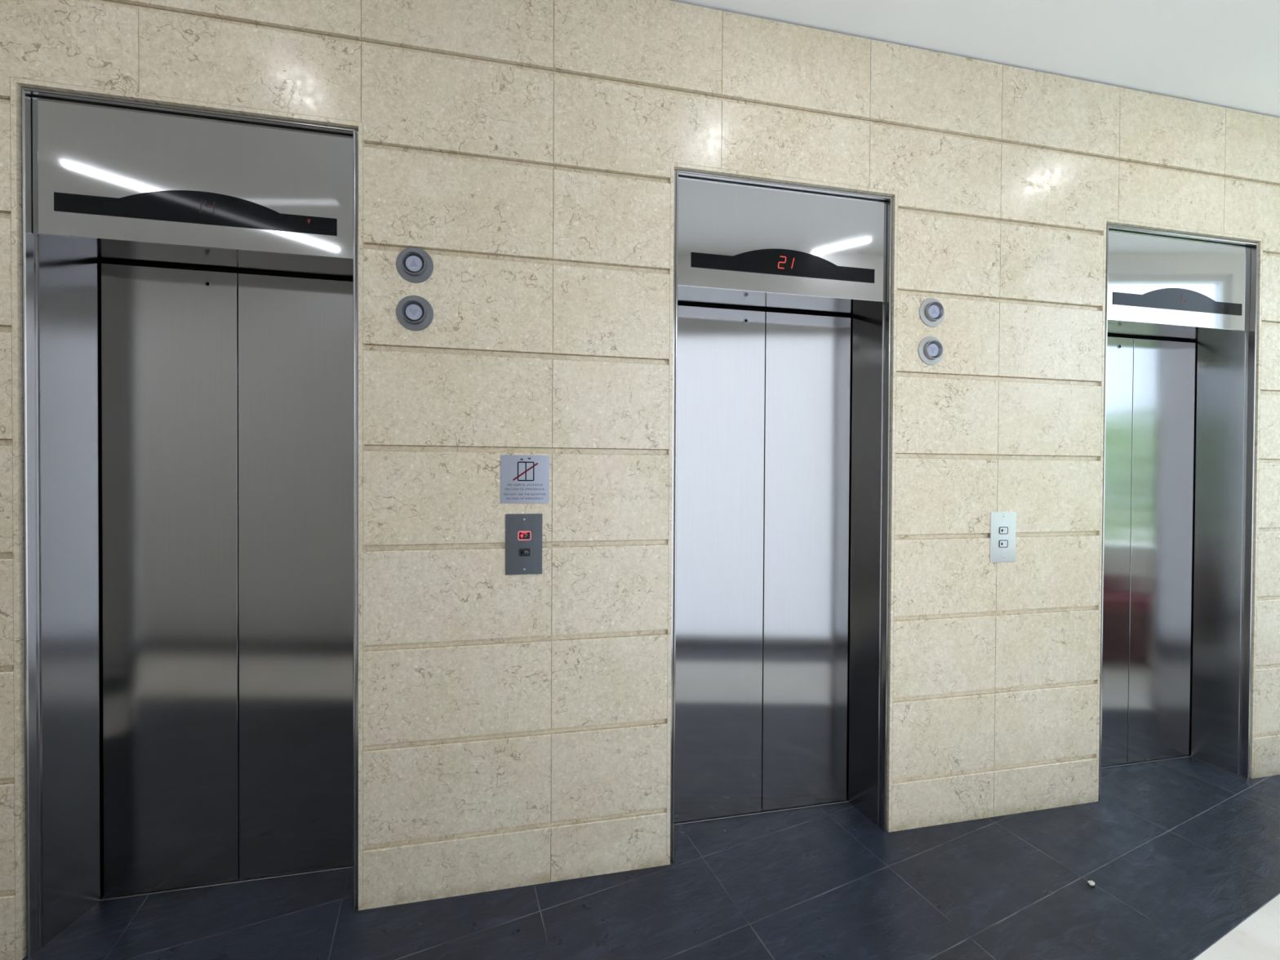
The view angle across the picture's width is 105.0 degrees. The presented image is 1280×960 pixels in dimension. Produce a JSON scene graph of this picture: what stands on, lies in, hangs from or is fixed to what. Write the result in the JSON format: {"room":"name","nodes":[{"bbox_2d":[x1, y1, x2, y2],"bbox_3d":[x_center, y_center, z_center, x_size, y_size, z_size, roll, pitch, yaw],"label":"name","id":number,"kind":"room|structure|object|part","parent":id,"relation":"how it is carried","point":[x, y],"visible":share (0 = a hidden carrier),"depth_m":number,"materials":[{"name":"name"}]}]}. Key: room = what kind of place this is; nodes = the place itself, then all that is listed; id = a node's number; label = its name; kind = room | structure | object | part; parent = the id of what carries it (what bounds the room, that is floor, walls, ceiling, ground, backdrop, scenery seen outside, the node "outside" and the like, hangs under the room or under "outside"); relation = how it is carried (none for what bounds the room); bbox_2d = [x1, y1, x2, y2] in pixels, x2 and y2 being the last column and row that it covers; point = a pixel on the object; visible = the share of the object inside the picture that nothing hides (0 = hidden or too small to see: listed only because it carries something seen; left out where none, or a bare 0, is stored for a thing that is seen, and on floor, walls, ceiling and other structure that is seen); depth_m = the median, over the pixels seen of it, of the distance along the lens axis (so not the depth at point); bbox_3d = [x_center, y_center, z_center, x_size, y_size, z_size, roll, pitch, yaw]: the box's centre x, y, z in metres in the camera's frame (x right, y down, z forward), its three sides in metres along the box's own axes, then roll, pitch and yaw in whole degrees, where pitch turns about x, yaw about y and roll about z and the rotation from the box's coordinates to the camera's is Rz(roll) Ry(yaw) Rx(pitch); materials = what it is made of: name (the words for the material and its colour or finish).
{"room":"lobby","nodes":[
{"label":"lobby","id":0,"kind":"room"},
{"bbox_2d":[0,0,1279,959],"bbox_3d":[0.207,-0.156,1.918,11.100,3.066,0.300,0,1,-11],"label":"wall","id":1,"kind":"structure","parent":0,"point":[532,149],"depth_m":1.71,"materials":[{"name":"beige stone"}]},
{"bbox_2d":[20,85,358,959],"bbox_3d":[-1.353,0.127,1.618,0.883,2.488,0.288,0,1,-11],"label":"elevator","id":2,"kind":"object","parent":1,"relation":"attached to","point":[190,275],"visible":0.84,"depth_m":1.62,"materials":[{"name":"metal"}]},
{"bbox_3d":[-1.558,0.332,1.649,0.386,2.062,0.038,0,1,-11],"label":"door panel","id":3,"kind":"part","parent":2,"relation":"part of","materials":[{"name":"metal"}]},
{"bbox_3d":[-1.326,-0.900,1.493,0.846,0.388,0.012,0,1,-11],"label":"header panel","id":4,"kind":"part","parent":2,"relation":"part of","materials":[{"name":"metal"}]},
{"bbox_3d":[-1.373,1.369,1.697,0.790,0.003,0.051,0,1,-11],"label":"sill","id":5,"kind":"part","parent":2,"relation":"part of","materials":[{"name":"silver metal"}]},
{"bbox_3d":[-1.176,0.333,1.722,0.386,2.062,0.038,0,1,-11],"label":"door panel","id":6,"kind":"part","parent":2,"relation":"part of","materials":[{"name":"metal"}]},
{"bbox_2d":[395,247,433,283],"bbox_3d":[-0.722,-0.691,1.570,0.113,0.113,0.023,0,1,-11],"label":"lantern","id":7,"kind":"object","parent":1,"relation":"attached to","point":[414,264],"visible":1,"depth_m":1.57,"materials":[{"name":"silver metal"}]},
{"bbox_2d":[395,295,433,330],"bbox_3d":[-0.723,-0.537,1.572,0.113,0.113,0.023,0,1,-11],"label":"lantern","id":8,"kind":"object","parent":1,"relation":"attached to","point":[414,313],"visible":1,"depth_m":1.57,"materials":[{"name":"silver metal"}]},
{"bbox_2d":[505,513,542,574],"bbox_3d":[-0.390,0.216,1.651,0.120,0.203,0.006,0,1,-11],"label":"panel","id":9,"kind":"object","parent":1,"relation":"attached to","point":[523,532],"visible":1,"depth_m":1.65,"materials":[{"name":"grey metal"}]},
{"bbox_2d":[500,454,549,503],"bbox_3d":[-0.386,-0.003,1.651,0.160,0.162,0.003,0,1,-11],"label":"sign","id":10,"kind":"object","parent":1,"relation":"attached to","point":[524,479],"visible":1,"depth_m":1.65,"materials":[{"name":"silver metal"}]},
{"bbox_2d":[670,168,893,863],"bbox_3d":[0.521,0.134,1.976,0.883,2.488,0.288,0,1,-11],"label":"elevator","id":11,"kind":"object","parent":1,"relation":"attached to","point":[782,358],"visible":0.88,"depth_m":2.00,"materials":[{"name":"metal"}]},
{"bbox_3d":[0.316,0.339,2.008,0.386,2.062,0.038,0,1,-11],"label":"door panel","id":12,"kind":"part","parent":11,"relation":"part of","materials":[{"name":"metal"}]},
{"bbox_3d":[0.501,1.375,2.055,0.790,0.003,0.051,0,1,-11],"label":"sill","id":13,"kind":"part","parent":11,"relation":"part of","materials":[{"name":"silver metal"}]},
{"bbox_3d":[0.548,-0.894,1.851,0.846,0.388,0.012,0,1,-11],"label":"header panel","id":14,"kind":"part","parent":11,"relation":"part of","materials":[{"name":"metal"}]},
{"bbox_3d":[0.698,0.340,2.081,0.386,2.062,0.038,0,1,-11],"label":"door panel","id":15,"kind":"part","parent":11,"relation":"part of","materials":[{"name":"metal"}]},
{"bbox_2d":[918,336,943,364],"bbox_3d":[1.149,-0.510,1.930,0.113,0.113,0.023,0,1,-11],"label":"lantern","id":16,"kind":"object","parent":1,"relation":"attached to","point":[931,351],"visible":1,"depth_m":1.93,"materials":[{"name":"grey metal"}]},
{"bbox_2d":[919,297,944,326],"bbox_3d":[1.153,-0.661,1.929,0.113,0.113,0.023,0,1,-11],"label":"lantern","id":17,"kind":"object","parent":1,"relation":"attached to","point":[931,311],"visible":1,"depth_m":1.93,"materials":[{"name":"grey metal"}]},
{"bbox_2d":[990,511,1016,562],"bbox_3d":[1.485,0.234,2.010,0.120,0.205,0.006,0,1,-11],"label":"panel","id":18,"kind":"object","parent":1,"relation":"attached to","point":[1002,524],"visible":1,"depth_m":2.01,"materials":[{"name":"silver metal"}]},
{"bbox_2d":[1098,223,1257,800],"bbox_3d":[2.389,0.141,2.334,0.883,2.488,0.288,0,1,-11],"label":"elevator","id":19,"kind":"object","parent":1,"relation":"attached to","point":[1181,308],"visible":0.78,"depth_m":2.38,"materials":[{"name":"metal"}]},
{"bbox_3d":[2.184,0.346,2.365,0.386,2.062,0.038,0,1,-11],"label":"door panel","id":20,"kind":"part","parent":19,"relation":"part of","materials":[{"name":"metal"}]},
{"bbox_3d":[2.369,1.382,2.412,0.790,0.003,0.051,0,1,-11],"label":"sill","id":21,"kind":"part","parent":19,"relation":"part of","materials":[{"name":"silver metal"}]},
{"bbox_3d":[2.566,0.347,2.438,0.386,2.062,0.038,0,1,-11],"label":"door panel","id":22,"kind":"part","parent":19,"relation":"part of","materials":[{"name":"metal"}]},
{"bbox_3d":[2.416,-0.887,2.208,0.846,0.388,0.012,0,1,-11],"label":"header panel","id":23,"kind":"part","parent":19,"relation":"part of","materials":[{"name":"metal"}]},
{"bbox_2d":[22,756,1279,959],"bbox_3d":[0.454,1.405,0.595,11.373,0.030,3.022,0,1,-11],"label":"floor","id":24,"kind":"structure","parent":0,"point":[1177,854],"depth_m":1.61,"materials":[{"name":"tile"}]},
{"bbox_2d":[1087,880,1094,885],"bbox_3d":[1.546,1.381,1.683,0.023,0.012,0.018,0,1,-11],"label":"crumb","id":25,"kind":"object","parent":24,"relation":"on","point":[1091,882],"visible":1,"depth_m":1.68,"materials":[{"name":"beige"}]},
{"bbox_2d":[669,0,1279,117],"bbox_3d":[0.348,-1.710,0.303,10.760,0.060,3.613,0,1,-11],"label":"ceiling","id":26,"kind":"structure","parent":0,"point":[1223,53],"depth_m":1.86,"materials":[{"name":"white paint"}]}
]}

